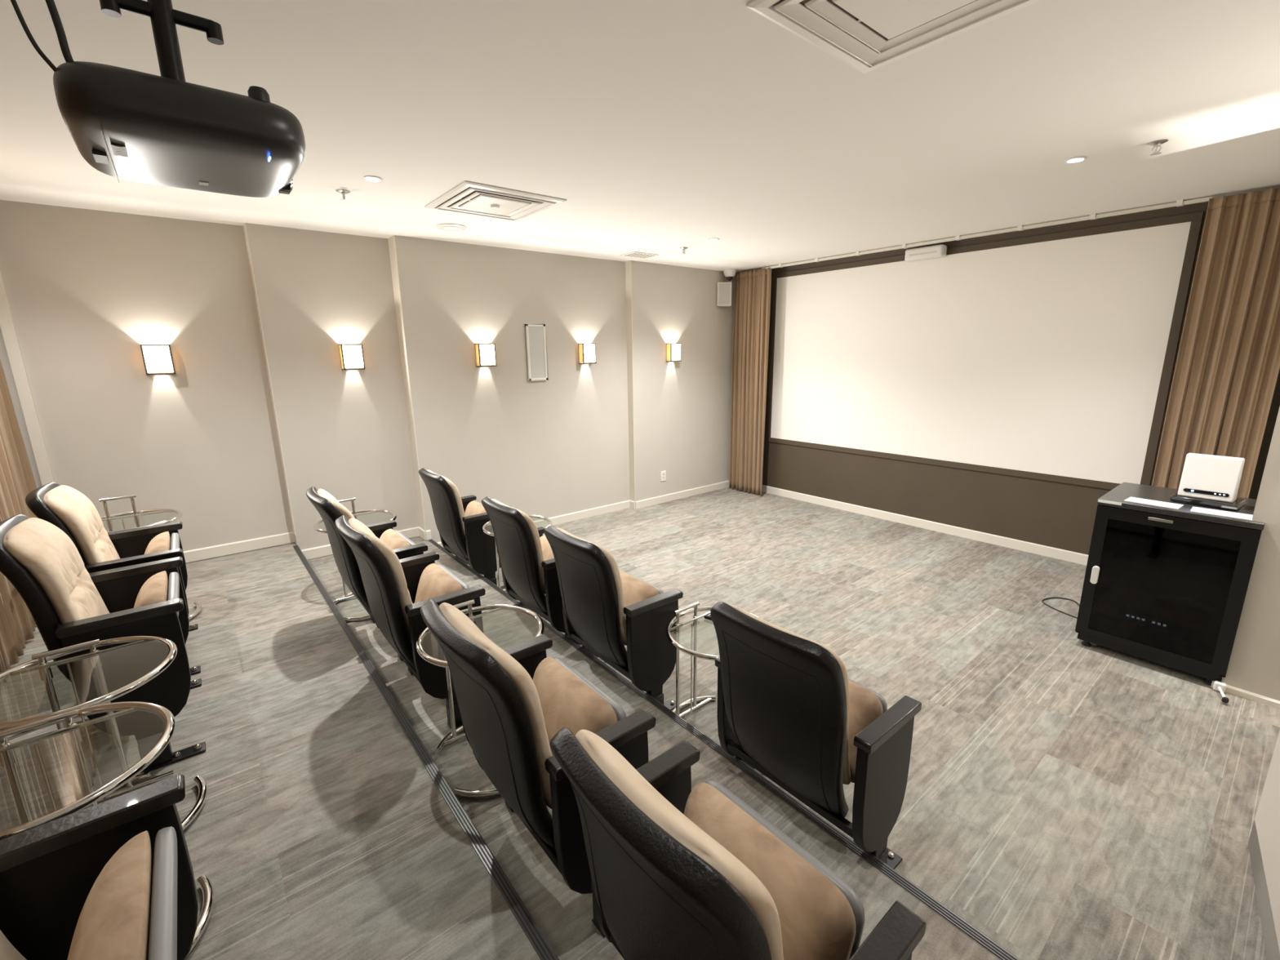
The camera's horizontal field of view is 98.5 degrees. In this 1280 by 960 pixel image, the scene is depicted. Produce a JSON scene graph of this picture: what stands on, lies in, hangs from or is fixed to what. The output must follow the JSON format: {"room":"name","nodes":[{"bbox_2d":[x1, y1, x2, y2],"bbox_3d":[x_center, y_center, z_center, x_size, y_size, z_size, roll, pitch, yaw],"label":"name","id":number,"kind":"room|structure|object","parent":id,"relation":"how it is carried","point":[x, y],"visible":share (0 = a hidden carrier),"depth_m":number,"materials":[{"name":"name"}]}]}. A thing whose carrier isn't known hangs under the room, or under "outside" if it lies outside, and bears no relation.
{"room":"auditorium","nodes":[
{"label":"auditorium","id":0,"kind":"room"},
{"bbox_2d":[0,200,734,551],"bbox_3d":[-1.425,-0.740,5.230,6.724,2.740,0.630,-11,16,-38],"label":"wall","id":1,"kind":"structure","parent":0,"point":[85,288],"depth_m":4.33,"materials":[{"name":"paint"}]},
{"bbox_2d":[0,360,38,522],"bbox_3d":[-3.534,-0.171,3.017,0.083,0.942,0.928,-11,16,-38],"label":"curtain","id":2,"kind":"object","parent":1,"relation":"hanging from","point":[17,486],"depth_m":3.26,"materials":[{"name":"brown fabric"}]},
{"bbox_2d":[0,271,54,485],"bbox_3d":[-3.772,-0.461,3.399,0.055,2.360,0.025,-11,16,-38],"label":"trim","id":3,"kind":"structure","parent":1,"relation":"attached to","point":[6,324],"depth_m":3.37,"materials":[{"name":"beige paint"}]},
{"bbox_2d":[139,344,175,374],"bbox_3d":[-3.244,-0.810,3.714,0.152,0.195,0.088,-11,16,-38],"label":"wall sconce","id":4,"kind":"object","parent":1,"relation":"attached to","point":[157,359],"visible":1,"depth_m":3.69,"materials":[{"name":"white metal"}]},
{"bbox_2d":[182,531,295,563],"bbox_3d":[-3.335,0.566,3.987,1.441,0.085,0.014,-11,16,-38],"label":"baseboard","id":5,"kind":"structure","parent":1,"relation":"attached to","point":[202,553],"depth_m":4.20,"materials":[{"name":"beige"}]},
{"bbox_2d":[243,222,295,535],"bbox_3d":[-2.761,-0.685,4.124,0.005,2.275,0.117,-11,16,-38],"label":"trim","id":6,"kind":"structure","parent":1,"relation":"attached to","point":[244,224],"depth_m":4.09,"materials":[{"name":"beige paint"}]},
{"bbox_2d":[338,344,365,369],"bbox_3d":[-2.268,-0.968,4.341,0.152,0.195,0.088,-11,16,-38],"label":"wall sconce","id":7,"kind":"object","parent":1,"relation":"attached to","point":[352,357],"visible":1,"depth_m":4.31,"materials":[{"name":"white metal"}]},
{"bbox_2d":[301,526,431,559],"bbox_3d":[-2.266,0.540,4.612,0.971,0.085,0.177,-11,16,-38],"label":"baseboard","id":8,"kind":"structure","parent":1,"relation":"attached to","point":[324,550],"depth_m":4.50,"materials":[{"name":"beige wood"}]},
{"bbox_2d":[387,235,425,530],"bbox_3d":[-1.943,-0.742,4.610,0.005,2.405,0.165,-11,16,-38],"label":"trim","id":9,"kind":"structure","parent":1,"relation":"attached to","point":[392,246],"depth_m":4.58,"materials":[{"name":"beige paint"}]},
{"bbox_2d":[474,343,496,366],"bbox_3d":[-1.359,-1.098,4.854,0.152,0.195,0.088,-11,16,-38],"label":"wall sconce","id":10,"kind":"object","parent":1,"relation":"attached to","point":[486,356],"visible":1,"depth_m":4.82,"materials":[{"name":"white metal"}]},
{"bbox_2d":[480,344,495,364],"bbox_3d":[-1.337,-1.097,4.826,0.134,0.171,0.005,-11,16,-38],"label":"diffuser","id":11,"kind":"object","parent":10,"relation":"attached to","point":[487,352],"depth_m":4.83,"materials":[{"name":"beige glass"}]},
{"bbox_2d":[524,324,548,381],"bbox_3d":[-0.978,-1.197,5.191,0.218,0.516,0.025,-11,16,-38],"label":"wall speaker","id":12,"kind":"object","parent":1,"relation":"attached to","point":[535,335],"visible":1,"depth_m":5.18,"materials":[{"name":"white plastic"}]},
{"bbox_2d":[528,326,545,377],"bbox_3d":[-0.975,-1.200,5.197,0.156,0.471,0.019,-11,16,-38],"label":"grille","id":13,"kind":"object","parent":12,"relation":"attached to","point":[536,335],"depth_m":5.19,"materials":[{"name":"grey fabric"}]},
{"bbox_2d":[437,480,728,546],"bbox_3d":[-0.290,0.317,6.041,3.892,0.085,0.106,-11,16,-38],"label":"baseboard","id":14,"kind":"structure","parent":1,"relation":"attached to","point":[578,515],"depth_m":6.18,"materials":[{"name":"beige wood"}]},
{"bbox_2d":[577,343,596,364],"bbox_3d":[-0.527,-1.261,5.511,0.152,0.195,0.088,-11,16,-38],"label":"wall sconce","id":15,"kind":"object","parent":1,"relation":"attached to","point":[587,352],"visible":1,"depth_m":5.48,"materials":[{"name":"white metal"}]},
{"bbox_2d":[583,344,595,362],"bbox_3d":[-0.504,-1.259,5.484,0.134,0.171,0.005,-11,16,-38],"label":"diffuser","id":16,"kind":"object","parent":15,"relation":"attached to","point":[588,349],"depth_m":5.48,"materials":[{"name":"beige glass"}]},
{"bbox_2d":[625,260,635,501],"bbox_3d":[-0.102,-1.002,5.918,0.005,2.535,0.094,-11,16,-38],"label":"trim","id":17,"kind":"structure","parent":1,"relation":"attached to","point":[628,264],"depth_m":5.89,"materials":[{"name":"beige paint"}]},
{"bbox_2d":[660,471,666,481],"bbox_3d":[0.270,-0.045,6.371,0.076,0.118,0.009,-11,16,-38],"label":"wall outlet","id":18,"kind":"object","parent":1,"relation":"attached to","point":[663,473],"visible":1,"depth_m":6.37,"materials":[{"name":"white plastic"}]},
{"bbox_2d":[666,343,681,361],"bbox_3d":[0.373,-1.411,6.107,0.152,0.195,0.088,-11,16,-38],"label":"wall sconce","id":19,"kind":"object","parent":1,"relation":"attached to","point":[673,351],"visible":1,"depth_m":6.08,"materials":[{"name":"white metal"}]},
{"bbox_2d":[671,344,680,359],"bbox_3d":[0.395,-1.409,6.079,0.134,0.171,0.005,-11,16,-38],"label":"diffuser","id":20,"kind":"object","parent":19,"relation":"attached to","point":[676,348],"depth_m":6.08,"materials":[{"name":"beige glass"}]},
{"bbox_2d":[716,281,732,306],"bbox_3d":[0.979,-2.165,6.438,0.166,0.266,0.090,-1,13,-1],"label":"wall speaker","id":21,"kind":"object","parent":1,"relation":"attached to","point":[723,290],"visible":1,"depth_m":6.40,"materials":[{"name":"white plastic"}]},
{"bbox_2d":[718,283,730,304],"bbox_3d":[0.979,-2.166,6.441,0.136,0.236,0.084,-1,13,-1],"label":"grille","id":22,"kind":"object","parent":21,"relation":"attached to","point":[724,289],"depth_m":6.40,"materials":[{"name":"grey fabric"}]},
{"bbox_2d":[0,487,1279,959],"bbox_3d":[0.539,0.941,3.161,6.724,0.376,6.800,-11,16,-38],"label":"floor","id":23,"kind":"structure","parent":0,"point":[1064,798],"depth_m":2.20,"materials":[{"name":"grey carpet"}]},
{"bbox_2d":[0,773,198,959],"bbox_3d":[-0.945,0.842,0.815,0.470,0.902,0.615,-11,16,-38],"label":"seat","id":24,"kind":"object","parent":23,"relation":"on","point":[113,878],"visible":1,"depth_m":1.01,"materials":[{"name":"black leather"}]},
{"bbox_2d":[0,929,26,959],"bbox_3d":[-1.022,0.689,0.718,0.188,0.529,0.446,-11,16,-38],"label":"cushion","id":25,"kind":"object","parent":24,"relation":"on","point":[7,951],"depth_m":0.94,"materials":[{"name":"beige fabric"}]},
{"bbox_2d":[66,830,151,959],"bbox_3d":[-0.859,0.837,0.886,0.147,0.307,0.424,-11,16,-38],"label":"seat cushion","id":26,"kind":"object","parent":24,"relation":"on","point":[114,922],"depth_m":0.88,"materials":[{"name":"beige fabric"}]},
{"bbox_2d":[0,514,205,773],"bbox_3d":[-2.002,0.565,2.084,0.470,0.902,0.615,-11,16,-38],"label":"seat","id":27,"kind":"object","parent":23,"relation":"on","point":[68,605],"visible":0.86,"depth_m":1.93,"materials":[{"name":"black leather"}]},
{"bbox_2d":[3,517,109,623],"bbox_3d":[-2.079,0.412,1.988,0.188,0.529,0.446,-11,16,-38],"label":"cushion","id":28,"kind":"object","parent":27,"relation":"on","point":[41,561],"depth_m":1.84,"materials":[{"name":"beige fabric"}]},
{"bbox_2d":[133,570,168,608],"bbox_3d":[-1.916,0.560,2.155,0.147,0.307,0.424,-11,16,-38],"label":"seat cushion","id":29,"kind":"object","parent":27,"relation":"on","point":[155,589],"depth_m":2.10,"materials":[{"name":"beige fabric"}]},
{"bbox_2d":[0,635,208,831],"bbox_3d":[-1.662,0.824,1.679,0.470,0.567,0.470,-11,16,-38],"label":"side table","id":30,"kind":"object","parent":23,"relation":"on","point":[42,659],"visible":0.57,"depth_m":1.76,"materials":[{"name":"silver metal"}]},
{"bbox_2d":[0,701,214,959],"bbox_3d":[-1.352,0.900,1.307,0.470,0.577,0.470,-11,16,-38],"label":"side table","id":31,"kind":"object","parent":23,"relation":"on","point":[8,759],"visible":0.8,"depth_m":1.36,"materials":[{"name":"silver metal"}]},
{"bbox_2d":[25,482,200,674],"bbox_3d":[-2.441,0.450,2.611,0.470,0.902,0.615,-11,16,-38],"label":"seat","id":32,"kind":"object","parent":23,"relation":"on","point":[66,508],"visible":0.51,"depth_m":2.48,"materials":[{"name":"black leather"}]},
{"bbox_2d":[44,484,120,564],"bbox_3d":[-2.517,0.297,2.514,0.188,0.529,0.446,-11,16,-38],"label":"cushion","id":33,"kind":"object","parent":32,"relation":"on","point":[66,508],"depth_m":2.38,"materials":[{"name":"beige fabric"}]},
{"bbox_2d":[144,531,170,554],"bbox_3d":[-2.355,0.446,2.682,0.147,0.307,0.424,-11,16,-38],"label":"seat cushion","id":34,"kind":"object","parent":32,"relation":"on","point":[161,542],"depth_m":2.64,"materials":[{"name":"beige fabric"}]},
{"bbox_2d":[99,494,201,620],"bbox_3d":[-2.785,0.458,3.052,0.470,0.697,0.470,-11,16,-38],"label":"side table","id":35,"kind":"object","parent":23,"relation":"on","point":[135,513],"visible":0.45,"depth_m":3.12,"materials":[{"name":"silver metal"}]},
{"bbox_2d":[312,497,396,621],"bbox_3d":[-1.778,0.481,3.513,0.470,0.677,0.470,-11,16,-38],"label":"side table","id":36,"kind":"object","parent":23,"relation":"on","point":[349,595],"visible":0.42,"depth_m":3.59,"materials":[{"name":"silver metal"}]},
{"bbox_2d":[306,486,427,660],"bbox_3d":[-1.491,0.473,3.031,0.470,0.902,0.615,-11,16,-38],"label":"seat","id":37,"kind":"object","parent":23,"relation":"on","point":[328,507],"visible":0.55,"depth_m":2.83,"materials":[{"name":"black leather"}]},
{"bbox_2d":[317,488,354,519],"bbox_3d":[-1.568,0.320,2.934,0.188,0.529,0.446,-11,16,-38],"label":"cushion","id":38,"kind":"object","parent":37,"relation":"on","point":[332,509],"depth_m":2.70,"materials":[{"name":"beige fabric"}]},
{"bbox_2d":[379,528,410,549],"bbox_3d":[-1.405,0.469,3.102,0.147,0.307,0.424,-11,16,-38],"label":"seat cushion","id":39,"kind":"object","parent":37,"relation":"on","point":[393,539],"depth_m":3.06,"materials":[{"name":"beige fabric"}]},
{"bbox_2d":[334,515,485,728],"bbox_3d":[-1.034,0.593,2.481,0.470,0.902,0.615,-11,16,-38],"label":"seat","id":40,"kind":"object","parent":23,"relation":"on","point":[396,589],"visible":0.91,"depth_m":2.27,"materials":[{"name":"black leather"}]},
{"bbox_2d":[348,517,412,640],"bbox_3d":[-1.110,0.440,2.385,0.188,0.529,0.446,-11,16,-38],"label":"cushion","id":41,"kind":"object","parent":40,"relation":"on","point":[381,571],"depth_m":2.21,"materials":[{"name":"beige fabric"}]},
{"bbox_2d":[414,563,462,603],"bbox_3d":[-0.948,0.589,2.552,0.147,0.307,0.424,-11,16,-38],"label":"seat cushion","id":42,"kind":"object","parent":40,"relation":"on","point":[435,580],"depth_m":2.52,"materials":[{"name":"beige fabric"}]},
{"bbox_2d":[293,545,559,959],"bbox_3d":[-1.056,0.961,2.355,0.034,0.022,5.265,-11,16,-38],"label":"stair nosing","id":43,"kind":"structure","parent":23,"relation":"on","point":[542,947],"depth_m":1.82,"materials":[{"name":"grey metal"}]},
{"bbox_2d":[418,467,505,589],"bbox_3d":[-1.337,0.350,4.135,0.470,0.902,0.615,-11,16,-38],"label":"seat","id":44,"kind":"object","parent":23,"relation":"on","point":[460,521],"visible":0.9,"depth_m":3.94,"materials":[{"name":"black leather"}]},
{"bbox_2d":[426,469,466,542],"bbox_3d":[-1.413,0.198,4.038,0.188,0.529,0.446,-11,16,-38],"label":"cushion","id":45,"kind":"object","parent":44,"relation":"on","point":[446,500],"depth_m":3.89,"materials":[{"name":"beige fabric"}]},
{"bbox_2d":[464,500,486,516],"bbox_3d":[-1.251,0.346,4.206,0.147,0.307,0.424,-11,16,-38],"label":"seat cushion","id":46,"kind":"object","parent":44,"relation":"on","point":[473,508],"depth_m":4.19,"materials":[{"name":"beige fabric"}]},
{"bbox_2d":[416,599,544,797],"bbox_3d":[-0.601,0.816,2.163,0.470,0.597,0.470,-11,16,-38],"label":"side table","id":47,"kind":"object","parent":23,"relation":"on","point":[451,736],"visible":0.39,"depth_m":2.24,"materials":[{"name":"silver metal"}]},
{"bbox_2d":[481,504,551,612],"bbox_3d":[-0.839,0.534,3.838,0.470,0.662,0.470,-11,16,-38],"label":"side table","id":48,"kind":"object","parent":23,"relation":"on","point":[488,523],"visible":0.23,"depth_m":3.92,"materials":[{"name":"silver metal"}]},
{"bbox_2d":[481,496,582,646],"bbox_3d":[-0.630,0.536,3.287,0.470,0.902,0.615,-11,16,-38],"label":"seat","id":49,"kind":"object","parent":23,"relation":"on","point":[526,560],"visible":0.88,"depth_m":3.07,"materials":[{"name":"black leather"}]},
{"bbox_2d":[491,498,545,594],"bbox_3d":[-0.707,0.383,3.190,0.188,0.529,0.446,-11,16,-38],"label":"cushion","id":50,"kind":"object","parent":49,"relation":"on","point":[517,540],"depth_m":3.06,"materials":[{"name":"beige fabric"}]},
{"bbox_2d":[539,534,554,560],"bbox_3d":[-0.544,0.531,3.357,0.147,0.307,0.424,-11,16,-38],"label":"seat cushion","id":51,"kind":"object","parent":49,"relation":"on","point":[547,551],"depth_m":3.34,"materials":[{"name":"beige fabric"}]},
{"bbox_2d":[420,599,656,937],"bbox_3d":[-0.327,0.778,1.633,0.470,0.902,0.615,-11,16,-38],"label":"seat","id":52,"kind":"object","parent":23,"relation":"on","point":[513,700],"visible":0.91,"depth_m":1.43,"materials":[{"name":"black leather"}]},
{"bbox_2d":[439,602,551,808],"bbox_3d":[-0.403,0.625,1.536,0.188,0.529,0.446,-11,16,-38],"label":"cushion","id":53,"kind":"object","parent":52,"relation":"on","point":[501,713],"depth_m":1.38,"materials":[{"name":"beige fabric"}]},
{"bbox_2d":[533,657,617,755],"bbox_3d":[-0.241,0.774,1.703,0.147,0.307,0.424,-11,16,-38],"label":"seat cushion","id":54,"kind":"object","parent":52,"relation":"on","point":[566,700],"depth_m":1.65,"materials":[{"name":"beige fabric"}]},
{"bbox_2d":[543,524,683,710],"bbox_3d":[-0.167,0.657,2.729,0.470,0.902,0.615,-11,16,-38],"label":"seat","id":55,"kind":"object","parent":23,"relation":"on","point":[606,608],"visible":0.99,"depth_m":2.55,"materials":[{"name":"black leather"}]},
{"bbox_2d":[556,527,626,645],"bbox_3d":[-0.243,0.504,2.633,0.188,0.529,0.446,-11,16,-38],"label":"cushion","id":56,"kind":"object","parent":55,"relation":"on","point":[591,589],"depth_m":2.51,"materials":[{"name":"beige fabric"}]},
{"bbox_2d":[618,569,659,606],"bbox_3d":[-0.081,0.653,2.800,0.147,0.307,0.424,-11,16,-38],"label":"seat cushion","id":57,"kind":"object","parent":55,"relation":"on","point":[635,590],"depth_m":2.71,"materials":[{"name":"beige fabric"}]},
{"bbox_2d":[666,601,763,717],"bbox_3d":[0.352,0.880,2.484,0.470,0.562,0.470,-11,16,-38],"label":"side table","id":58,"kind":"object","parent":23,"relation":"on","point":[686,611],"visible":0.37,"depth_m":2.58,"materials":[{"name":"silver metal"}]},
{"bbox_2d":[703,612,712,621],"bbox_3d":[0.358,0.632,2.514,0.130,0.019,0.044,9,16,36],"label":"remote control","id":59,"kind":"object","parent":58,"relation":"on","point":[708,616],"visible":0.2,"depth_m":2.53,"materials":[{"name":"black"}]},
{"bbox_2d":[428,539,1019,959],"bbox_3d":[-0.292,0.939,2.983,0.034,0.022,4.940,-11,16,-38],"label":"stair nosing","id":60,"kind":"structure","parent":23,"relation":"attached to","point":[997,949],"depth_m":1.94,"materials":[{"name":"grey metal"}]},
{"bbox_2d":[549,727,926,959],"bbox_3d":[0.131,0.898,1.083,0.470,0.902,0.615,-11,16,-38],"label":"seat","id":61,"kind":"object","parent":23,"relation":"on","point":[678,872],"visible":1,"depth_m":0.95,"materials":[{"name":"black leather"}]},
{"bbox_2d":[575,729,783,959],"bbox_3d":[0.054,0.745,0.986,0.188,0.529,0.446,-11,16,-38],"label":"cushion","id":62,"kind":"object","parent":61,"relation":"on","point":[646,922],"depth_m":0.86,"materials":[{"name":"beige fabric"}]},
{"bbox_2d":[684,782,856,959],"bbox_3d":[0.216,0.894,1.154,0.147,0.307,0.424,-11,16,-38],"label":"seat cushion","id":63,"kind":"object","parent":61,"relation":"on","point":[817,915],"depth_m":1.06,"materials":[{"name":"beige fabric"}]},
{"bbox_2d":[710,601,921,869],"bbox_3d":[0.534,0.841,1.888,0.470,0.902,0.615,-11,16,-38],"label":"seat","id":64,"kind":"object","parent":23,"relation":"on","point":[789,708],"visible":0.99,"depth_m":1.72,"materials":[{"name":"black leather"}]},
{"bbox_2d":[728,604,850,784],"bbox_3d":[0.458,0.688,1.791,0.188,0.529,0.446,-11,16,-38],"label":"cushion","id":65,"kind":"object","parent":64,"relation":"on","point":[795,717],"depth_m":1.70,"materials":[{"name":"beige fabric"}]},
{"bbox_2d":[848,680,882,782],"bbox_3d":[0.620,0.837,1.959,0.147,0.307,0.424,-11,16,-38],"label":"seat cushion","id":66,"kind":"object","parent":64,"relation":"on","point":[865,706],"depth_m":1.81,"materials":[{"name":"beige fabric"}]},
{"bbox_2d":[1041,596,1079,618],"bbox_3d":[2.845,0.856,3.662,0.225,0.013,0.368,1,13,9],"label":"cable","id":67,"kind":"object","parent":23,"relation":"on","point":[1042,600],"visible":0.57,"depth_m":3.75,"materials":[{"name":"black rubber"}]},
{"bbox_2d":[1075,482,1265,685],"bbox_3d":[2.947,0.541,3.080,0.618,0.885,0.618,-11,16,-38],"label":"base cabinet","id":68,"kind":"object","parent":23,"relation":"on","point":[1167,587],"visible":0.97,"depth_m":2.88,"materials":[{"name":"black metal"}]},
{"bbox_2d":[1124,497,1183,509],"bbox_3d":[2.733,0.122,2.936,0.120,0.004,0.215,-10,16,-35],"label":"paper sheet","id":69,"kind":"object","parent":68,"relation":"on","point":[1166,504],"visible":1,"depth_m":2.92,"materials":[{"name":"white paper"}]},
{"bbox_2d":[1169,492,1245,510],"bbox_3d":[3.001,0.107,2.918,0.202,0.032,0.250,-10,16,-34],"label":"media box","id":70,"kind":"object","parent":68,"relation":"on","point":[1238,503],"visible":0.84,"depth_m":2.85,"materials":[{"name":"black plastic"}]},
{"bbox_2d":[1177,453,1244,502],"bbox_3d":[2.981,-0.015,2.881,0.090,0.225,0.210,-10,16,-36],"label":"router","id":71,"kind":"object","parent":70,"relation":"on","point":[1207,477],"visible":1,"depth_m":2.86,"materials":[{"name":"white plastic"}]},
{"bbox_2d":[1190,506,1253,520],"bbox_3d":[2.886,0.165,2.736,0.120,0.004,0.215,-12,17,-40],"label":"paper sheet","id":72,"kind":"object","parent":68,"relation":"on","point":[1196,509],"visible":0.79,"depth_m":2.73,"materials":[{"name":"white paper"}]},
{"bbox_2d":[1213,680,1229,703],"bbox_3d":[2.877,1.051,2.730,0.046,0.048,0.158,10,17,40],"label":"door stop","id":73,"kind":"object","parent":23,"relation":"on","point":[1220,686],"visible":1,"depth_m":2.76,"materials":[{"name":"white plastic"}]},
{"bbox_2d":[0,0,1279,272],"bbox_3d":[0.503,-1.604,2.576,6.724,0.120,6.800,-11,16,-38],"label":"ceiling","id":74,"kind":"structure","parent":0,"point":[662,127],"depth_m":2.22,"materials":[{"name":"white paint"}]},
{"bbox_2d":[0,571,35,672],"bbox_3d":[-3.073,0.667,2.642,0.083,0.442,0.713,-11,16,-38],"label":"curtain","id":75,"kind":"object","parent":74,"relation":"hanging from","point":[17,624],"depth_m":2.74,"materials":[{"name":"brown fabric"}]},
{"bbox_2d":[10,0,56,71],"bbox_3d":[-0.998,-0.885,0.864,0.014,0.472,0.087,11,18,43],"label":"cable","id":76,"kind":"object","parent":74,"relation":"hanging from","point":[14,2],"visible":0.7,"depth_m":0.90,"materials":[{"name":"black rubber"}]},
{"bbox_2d":[44,0,73,62],"bbox_3d":[-0.978,-0.897,0.878,0.019,0.458,0.062,10,17,39],"label":"cable","id":77,"kind":"object","parent":74,"relation":"hanging from","point":[61,36],"visible":0.76,"depth_m":0.92,"materials":[{"name":"black rubber"}]},
{"bbox_2d":[53,0,305,197],"bbox_3d":[-0.950,-0.915,1.120,0.377,0.530,0.473,-11,16,-38],"label":"ceiling projector","id":78,"kind":"object","parent":74,"relation":"hanging from","point":[165,130],"visible":1,"depth_m":1.05,"materials":[{"name":"black plastic"}]},
{"bbox_2d":[336,189,350,201],"bbox_3d":[-1.682,-1.613,3.132,0.072,0.051,0.072,-11,16,-38],"label":"sprinkler","id":79,"kind":"object","parent":74,"relation":"attached to","point":[343,192],"visible":1,"depth_m":3.12,"materials":[{"name":"silver metal"}]},
{"bbox_2d":[364,175,382,182],"bbox_3d":[-1.409,-1.589,2.914,0.090,0.008,0.090,-11,16,-38],"label":"recessed light","id":80,"kind":"object","parent":74,"relation":"in","point":[375,179],"visible":1,"depth_m":2.90,"materials":[{"name":"white plastic"}]},
{"bbox_2d":[436,223,466,231],"bbox_3d":[-1.374,-1.843,4.028,0.210,0.012,0.210,-11,16,-38],"label":"ceiling speaker","id":81,"kind":"object","parent":74,"relation":"attached to","point":[449,227],"visible":1,"depth_m":4.00,"materials":[{"name":"white plastic"}]},
{"bbox_2d":[443,226,460,230],"bbox_3d":[-1.374,-1.839,4.029,0.120,0.005,0.120,-11,16,-38],"label":"grille","id":82,"kind":"object","parent":81,"relation":"attached to","point":[446,228],"depth_m":4.02,"materials":[{"name":"white metal"}]},
{"bbox_2d":[424,181,566,221],"bbox_3d":[-0.900,-1.700,3.419,0.640,0.030,0.650,-11,16,-38],"label":"ceiling vent","id":83,"kind":"object","parent":74,"relation":"in","point":[467,197],"visible":1,"depth_m":3.35,"materials":[{"name":"white metal"}]},
{"bbox_2d":[620,251,658,258],"bbox_3d":[-0.003,-2.152,5.281,0.300,0.009,0.220,-11,16,-38],"label":"ceiling vent","id":84,"kind":"object","parent":74,"relation":"in","point":[637,255],"visible":1,"depth_m":5.25,"materials":[{"name":"white metal"}]},
{"bbox_2d":[680,247,688,253],"bbox_3d":[0.396,-2.064,4.966,0.072,0.051,0.072,-11,16,-38],"label":"sprinkler","id":85,"kind":"object","parent":74,"relation":"attached to","point":[682,248],"visible":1,"depth_m":4.96,"materials":[{"name":"silver metal"}]},
{"bbox_2d":[708,238,719,240],"bbox_3d":[0.615,-2.005,4.600,0.090,0.008,0.090,-11,16,-38],"label":"recessed light","id":86,"kind":"object","parent":74,"relation":"in","point":[709,239],"visible":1,"depth_m":4.59,"materials":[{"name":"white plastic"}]},
{"bbox_2d":[723,269,736,280],"bbox_3d":[1.035,-2.360,6.364,0.150,0.118,0.150,-11,16,-38],"label":"security camera","id":87,"kind":"object","parent":74,"relation":"attached to","point":[729,274],"visible":1,"depth_m":6.32,"materials":[{"name":"white plastic"}]},
{"bbox_2d":[746,0,1039,73],"bbox_3d":[0.728,-1.268,1.441,0.610,0.030,0.645,-11,16,-38],"label":"ceiling vent","id":88,"kind":"object","parent":74,"relation":"in","point":[867,36],"visible":1,"depth_m":1.56,"materials":[{"name":"white metal"}]},
{"bbox_2d":[761,196,1213,269],"bbox_3d":[2.490,-2.071,4.822,0.040,0.032,3.550,-11,16,-38],"label":"track","id":89,"kind":"object","parent":74,"relation":"attached to","point":[1180,202],"visible":1,"depth_m":4.27,"materials":[{"name":"beige metal"}]},
{"bbox_2d":[728,267,771,495],"bbox_3d":[1.295,-1.120,6.555,0.087,2.588,0.528,-11,16,-38],"label":"curtain","id":90,"kind":"object","parent":89,"relation":"hanging from","point":[752,288],"visible":1,"depth_m":6.53,"materials":[{"name":"brown fabric"}]},
{"bbox_2d":[1151,187,1279,497],"bbox_3d":[3.756,-0.473,3.591,0.072,2.588,0.465,-11,16,-38],"label":"curtain","id":91,"kind":"object","parent":89,"relation":"hanging from","point":[1227,369],"visible":0.66,"depth_m":3.50,"materials":[{"name":"brown fabric"}]},
{"bbox_2d":[1064,156,1087,163],"bbox_3d":[2.189,-1.607,2.772,0.090,0.008,0.090,-11,16,-38],"label":"recessed light","id":92,"kind":"object","parent":74,"relation":"in","point":[1076,159],"visible":1,"depth_m":2.76,"materials":[{"name":"white plastic"}]},
{"bbox_2d":[1146,138,1168,155],"bbox_3d":[2.394,-1.538,2.555,0.072,0.051,0.072,-11,16,-38],"label":"sprinkler","id":93,"kind":"object","parent":74,"relation":"attached to","point":[1157,143],"visible":1,"depth_m":2.54,"materials":[{"name":"silver metal"}]},
{"bbox_2d":[762,201,1279,555],"bbox_3d":[3.065,-0.713,4.837,0.150,2.740,6.700,-11,16,-38],"label":"wall","id":94,"kind":"structure","parent":0,"point":[1059,515],"depth_m":5.02,"materials":[{"name":"brown paint"}]},
{"bbox_2d":[762,484,1088,565],"bbox_3d":[2.674,0.405,5.475,0.014,0.085,4.550,-11,16,-38],"label":"baseboard","id":95,"kind":"structure","parent":94,"relation":"attached to","point":[1055,553],"depth_m":5.23,"materials":[{"name":"beige wood"}]},
{"bbox_2d":[904,244,946,262],"bbox_3d":[2.550,-2.025,4.928,0.104,0.100,0.330,-11,16,-38],"label":"sensor box","id":96,"kind":"object","parent":94,"relation":"attached to","point":[935,251],"visible":1,"depth_m":4.88,"materials":[{"name":"white plastic"}]},
{"bbox_2d":[766,211,1204,489],"bbox_3d":[2.625,-1.117,5.159,0.013,1.925,3.481,-11,16,-38],"label":"projection screen","id":97,"kind":"object","parent":94,"relation":"attached to","point":[1049,357],"visible":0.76,"depth_m":4.66,"materials":[{"name":"white fabric"}]},
{"bbox_2d":[1221,406,1279,701],"bbox_3d":[4.061,-0.175,2.433,1.665,2.740,1.620,-11,16,-38],"label":"wall pier","id":98,"kind":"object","parent":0,"point":[1254,664],"depth_m":2.63,"materials":[{"name":"paint"}]},
{"bbox_2d":[1210,680,1279,709],"bbox_3d":[3.333,1.149,2.313,0.014,0.035,1.320,-11,16,-38],"label":"baseboard","id":99,"kind":"object","parent":98,"relation":"attached to","point":[1229,689],"visible":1,"depth_m":2.70,"materials":[{"name":"beige"}]},
{"bbox_2d":[1248,730,1279,959],"bbox_3d":[1.105,0.434,-0.034,3.740,2.740,1.410,-11,16,-38],"label":"wall","id":100,"kind":"structure","parent":0,"point":[1267,819],"depth_m":1.73,"materials":[{"name":"paint"}]},
{"bbox_2d":[1248,822,1279,959],"bbox_3d":[1.744,1.326,1.495,0.030,0.100,1.162,11,17,42],"label":"baseboard","id":101,"kind":"structure","parent":100,"relation":"attached to","point":[1259,866],"depth_m":1.68,"materials":[{"name":"beige"}]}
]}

